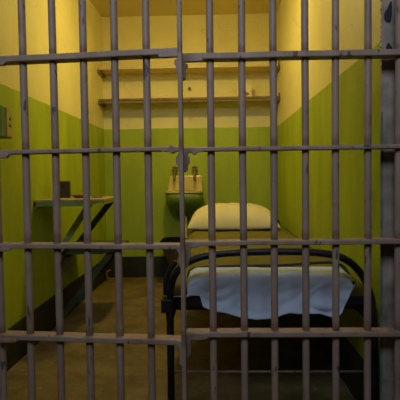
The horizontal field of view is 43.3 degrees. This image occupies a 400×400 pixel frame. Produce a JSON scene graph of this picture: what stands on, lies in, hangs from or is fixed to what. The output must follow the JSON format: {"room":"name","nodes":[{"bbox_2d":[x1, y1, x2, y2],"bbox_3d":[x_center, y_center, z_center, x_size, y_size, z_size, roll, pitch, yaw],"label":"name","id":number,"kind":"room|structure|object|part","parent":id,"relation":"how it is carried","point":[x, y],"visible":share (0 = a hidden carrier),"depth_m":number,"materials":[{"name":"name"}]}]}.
{"room":"prison interior","nodes":[
{"label":"prison interior","id":0,"kind":"room"},
{"bbox_2d":[0,0,105,329],"bbox_3d":[-0.945,-0.387,2.950,0.120,2.285,2.990,-1,2,2],"label":"wall","id":1,"kind":"structure","parent":0,"point":[67,11],"depth_m":2.87,"materials":[{"name":"paint"}]},
{"bbox_2d":[0,105,12,138],"bbox_3d":[-0.878,-0.452,2.110,0.064,0.366,0.313,-1,2,2],"label":"switch box","id":2,"kind":"object","parent":1,"relation":"attached to","point":[5,112],"visible":1,"depth_m":2.21,"materials":[{"name":"green paint"}]},
{"bbox_3d":[-0.847,-0.343,2.238,0.004,0.128,0.056,-1,2,2],"label":"plate","id":3,"kind":"part","parent":2,"relation":"part of","materials":[{"name":"beige metal"}]},
{"bbox_2d":[6,263,107,370],"bbox_3d":[-0.866,0.662,2.988,0.010,0.185,2.980,-1,2,2],"label":"baseboard","id":4,"kind":"structure","parent":1,"relation":"attached to","point":[44,314],"depth_m":2.81,"materials":[{"name":"black paint"}]},
{"bbox_2d":[33,196,113,266],"bbox_3d":[-0.691,0.204,2.910,0.378,0.433,0.445,-1,2,2],"label":"desk","id":5,"kind":"object","parent":1,"relation":"attached to","point":[108,201],"visible":0.59,"depth_m":3.00,"materials":[{"name":"beige paint"}]},
{"bbox_2d":[60,181,70,197],"bbox_3d":[-0.796,-0.062,2.951,0.086,0.097,0.066,1,3,40],"label":"cup","id":6,"kind":"object","parent":5,"relation":"on","point":[65,187],"visible":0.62,"depth_m":2.92,"materials":[{"name":"ceramic"}]},
{"bbox_2d":[71,194,91,197],"bbox_3d":[-0.689,-0.024,2.923,0.120,0.020,0.120,-1,2,2],"label":"dish","id":7,"kind":"object","parent":5,"relation":"on","point":[73,195],"visible":0.62,"depth_m":2.89,"materials":[{"name":"brown ceramic"}]},
{"bbox_2d":[62,240,128,316],"bbox_3d":[-0.680,0.503,3.291,0.367,0.433,0.410,-1,2,2],"label":"bench","id":8,"kind":"object","parent":1,"relation":"attached to","point":[108,258],"visible":0.5,"depth_m":3.12,"materials":[{"name":"green paint"}]},
{"bbox_2d":[0,0,186,399],"bbox_3d":[-0.451,-0.341,1.516,0.813,2.243,0.061,0,2,8],"label":"door","id":9,"kind":"structure","parent":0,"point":[6,336],"depth_m":1.51,"materials":[{"name":"grey metal"}]},
{"bbox_3d":[-0.605,-0.409,1.511,0.054,0.017,0.016,0,2,8],"label":"hinge plate","id":10,"kind":"part","parent":9,"relation":"part of","materials":[{"name":"grey paint"}]},
{"bbox_3d":[-0.601,-0.134,1.523,0.054,0.017,0.016,0,2,8],"label":"hinge plate","id":11,"kind":"part","parent":9,"relation":"part of","materials":[{"name":"grey paint"}]},
{"bbox_3d":[-0.600,0.152,1.536,0.049,0.011,0.016,0,2,8],"label":"hinge plate","id":12,"kind":"part","parent":9,"relation":"part of","materials":[{"name":"grey paint"}]},
{"bbox_3d":[-0.590,0.431,1.547,0.062,0.014,0.016,0,2,8],"label":"hinge plate","id":13,"kind":"part","parent":9,"relation":"part of","materials":[{"name":"grey paint"}]},
{"bbox_3d":[-0.087,-0.397,1.451,0.066,0.073,0.018,0,2,8],"label":"lock plate","id":14,"kind":"part","parent":9,"relation":"part of","materials":[{"name":"grey paint"}]},
{"bbox_3d":[-0.081,-0.121,1.462,0.062,0.075,0.018,0,2,8],"label":"lock plate","id":15,"kind":"part","parent":9,"relation":"part of","materials":[{"name":"grey paint"}]},
{"bbox_3d":[-0.057,0.166,1.472,0.021,0.066,0.018,0,2,8],"label":"lock plate","id":16,"kind":"part","parent":9,"relation":"part of","materials":[{"name":"grey paint"}]},
{"bbox_3d":[-0.056,0.450,1.484,0.026,0.075,0.018,0,2,8],"label":"lock plate","id":17,"kind":"part","parent":9,"relation":"part of","materials":[{"name":"grey paint"}]},
{"bbox_2d":[7,277,354,399],"bbox_3d":[0.070,0.834,2.012,4.400,0.100,5.150,-1,2,2],"label":"floor","id":18,"kind":"structure","parent":0,"point":[134,288],"depth_m":2.42,"materials":[{"name":"concrete"}]},
{"bbox_2d":[160,237,186,264],"bbox_3d":[-0.173,0.510,4.240,0.304,0.363,0.440,-1,2,2],"label":"toilet","id":19,"kind":"object","parent":18,"relation":"on","point":[170,254],"visible":0.3,"depth_m":4.10,"materials":[{"name":"black plastic"}]},
{"bbox_3d":[-0.173,0.529,4.229,0.288,0.325,0.360,-1,2,2],"label":"bowl","id":20,"kind":"part","parent":19,"relation":"part of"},
{"bbox_3d":[-0.176,0.348,4.221,0.304,0.037,0.390,-1,2,2],"label":"seat lid","id":21,"kind":"part","parent":19,"relation":"part of","materials":[{"name":"black plastic"}]},
{"bbox_2d":[161,220,377,399],"bbox_3d":[0.269,0.428,2.850,0.730,0.634,2.324,-1,2,2],"label":"bed","id":22,"kind":"object","parent":18,"relation":"on","point":[169,302],"visible":0.5,"depth_m":1.70,"materials":[{"name":"grey metal"}]},
{"bbox_2d":[170,226,363,307],"bbox_3d":[0.266,0.298,2.886,0.733,0.108,2.155,-1,2,2],"label":"mattress","id":23,"kind":"object","parent":22,"relation":"on","point":[283,233],"visible":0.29,"depth_m":2.39,"materials":[{"name":"fabric"}]},
{"bbox_2d":[187,203,280,229],"bbox_3d":[0.242,0.114,3.738,0.656,0.188,0.421,-1,2,2],"label":"pillow","id":24,"kind":"object","parent":23,"relation":"on","point":[227,215],"visible":0.75,"depth_m":3.56,"materials":[{"name":"white fabric"}]},
{"bbox_2d":[187,261,355,319],"bbox_3d":[0.254,0.322,1.841,0.609,0.178,0.254,-1,2,2],"label":"sheet","id":25,"kind":"object","parent":23,"relation":"on","point":[227,276],"visible":0.79,"depth_m":1.75,"materials":[{"name":"fabric"}]},
{"bbox_3d":[0.244,0.582,1.710,0.689,0.009,0.009,-1,2,2],"label":"rod","id":26,"kind":"part","parent":22,"relation":"part of","materials":[{"name":"grey metal"}]},
{"bbox_3d":[0.237,0.351,1.762,0.702,0.034,0.014,-1,2,2],"label":"foot rail","id":27,"kind":"part","parent":22,"relation":"part of","materials":[{"name":"black metal"}]},
{"bbox_3d":[0.606,0.336,2.837,0.025,0.040,2.268,-1,2,2],"label":"rail","id":28,"kind":"part","parent":22,"relation":"part of","materials":[{"name":"black metal"}]},
{"bbox_2d":[182,0,399,399],"bbox_3d":[0.320,-0.343,1.541,0.764,2.285,0.082,-1,2,2],"label":"bars","id":29,"kind":"object","parent":18,"relation":"on","point":[388,332],"visible":0.9,"depth_m":1.54,"materials":[{"name":"grey metal"}]},
{"bbox_3d":[-0.024,-0.399,1.517,0.068,0.076,0.018,-1,2,2],"label":"lock plate","id":30,"kind":"part","parent":29,"relation":"part of","materials":[{"name":"grey paint"}]},
{"bbox_3d":[-0.024,0.167,1.541,0.052,0.079,0.018,-1,2,2],"label":"lock plate","id":31,"kind":"part","parent":29,"relation":"part of","materials":[{"name":"grey paint"}]},
{"bbox_3d":[-0.020,-0.121,1.529,0.067,0.073,0.018,-1,2,2],"label":"lock plate","id":32,"kind":"part","parent":29,"relation":"part of","materials":[{"name":"grey paint"}]},
{"bbox_3d":[-0.010,0.446,1.553,0.072,0.075,0.018,-1,2,2],"label":"lock plate","id":33,"kind":"part","parent":29,"relation":"part of","materials":[{"name":"grey paint"}]},
{"bbox_3d":[0.632,-0.348,1.568,0.142,2.285,0.010,-1,2,2],"label":"plate","id":34,"kind":"part","parent":29,"relation":"part of","materials":[{"name":"metal"}]},
{"bbox_2d":[90,0,280,16],"bbox_3d":[-0.141,-1.590,2.934,1.756,0.100,3.110,-1,2,2],"label":"ceiling","id":35,"kind":"structure","parent":0,"point":[125,8],"depth_m":4.17,"materials":[{"name":"beige paint"}]},
{"bbox_2d":[102,13,276,256],"bbox_3d":[-0.082,-0.463,4.479,1.756,2.285,0.120,-1,2,2],"label":"wall","id":36,"kind":"structure","parent":0,"point":[163,29],"depth_m":4.41,"materials":[{"name":"paint"}]},
{"bbox_2d":[108,256,168,277],"bbox_3d":[-0.070,0.588,4.458,1.516,0.185,0.010,-1,2,2],"label":"baseboard","id":37,"kind":"structure","parent":36,"relation":"attached to","point":[131,266],"depth_m":4.47,"materials":[{"name":"black paint"}]},
{"bbox_2d":[165,165,203,237],"bbox_3d":[-0.130,0.087,4.298,0.330,0.768,0.289,-1,2,2],"label":"sink","id":38,"kind":"object","parent":36,"relation":"attached to","point":[193,184],"visible":0.78,"depth_m":4.28,"materials":[{"name":"ceramic"}]},
{"bbox_2d":[172,166,177,180],"bbox_3d":[-0.219,-0.232,4.369,0.052,0.135,0.118,-1,2,2],"label":"tap","id":39,"kind":"object","parent":38,"relation":"on","point":[174,178],"depth_m":4.38,"materials":[{"name":"metal"}]},
{"bbox_2d":[166,193,202,215],"bbox_3d":[-0.130,0.039,4.299,0.320,0.208,0.280,-1,2,2],"label":"basin","id":40,"kind":"object","parent":38,"relation":"in","point":[193,201],"depth_m":4.20,"materials":[{"name":"green ceramic"}]},
{"bbox_2d":[192,165,197,180],"bbox_3d":[-0.045,-0.234,4.364,0.052,0.135,0.118,-1,2,2],"label":"tap","id":41,"kind":"object","parent":38,"relation":"on","point":[194,176],"depth_m":4.37,"materials":[{"name":"metal"}]},
{"bbox_2d":[168,175,202,190],"bbox_3d":[-0.129,-0.147,4.405,0.303,0.136,0.054,-1,2,2],"label":"backsplash","id":42,"kind":"structure","parent":36,"relation":"attached to","point":[189,185],"depth_m":4.38,"materials":[{"name":"ceramic"}]},
{"bbox_2d":[97,61,279,77],"bbox_3d":[-0.095,-1.106,4.276,1.514,0.065,0.227,-1,2,2],"label":"shelf","id":43,"kind":"object","parent":36,"relation":"attached to","point":[104,71],"visible":0.74,"depth_m":4.24,"materials":[{"name":"beige paint"}]},
{"bbox_2d":[98,93,279,106],"bbox_3d":[-0.092,-0.849,4.286,1.514,0.065,0.229,-1,2,2],"label":"shelf","id":44,"kind":"object","parent":36,"relation":"attached to","point":[102,102],"visible":0.8,"depth_m":4.21,"materials":[{"name":"beige paint"}]},
{"bbox_3d":[-0.094,-0.832,4.219,1.476,0.016,0.012,-1,2,2],"label":"hanging rail","id":45,"kind":"part","parent":44,"relation":"part of","materials":[{"name":"metal"}]},
{"bbox_2d":[237,84,251,95],"bbox_3d":[0.379,-0.928,4.300,0.124,0.118,0.013,-1,2,2],"label":"picture card","id":46,"kind":"object","parent":44,"relation":"on","point":[248,86],"visible":0.5,"depth_m":4.29,"materials":[{"name":"beige paper"}]},
{"bbox_2d":[276,0,380,378],"bbox_3d":[0.693,-0.410,2.994,0.120,2.285,2.805,-1,2,2],"label":"wall","id":47,"kind":"structure","parent":0,"point":[351,12],"depth_m":2.38,"materials":[{"name":"paint"}]},
{"bbox_2d":[301,314,379,399],"bbox_3d":[0.642,0.640,3.043,0.010,0.185,2.780,-1,2,2],"label":"baseboard","id":48,"kind":"structure","parent":47,"relation":"attached to","point":[349,358],"depth_m":2.09,"materials":[{"name":"black paint"}]}
]}

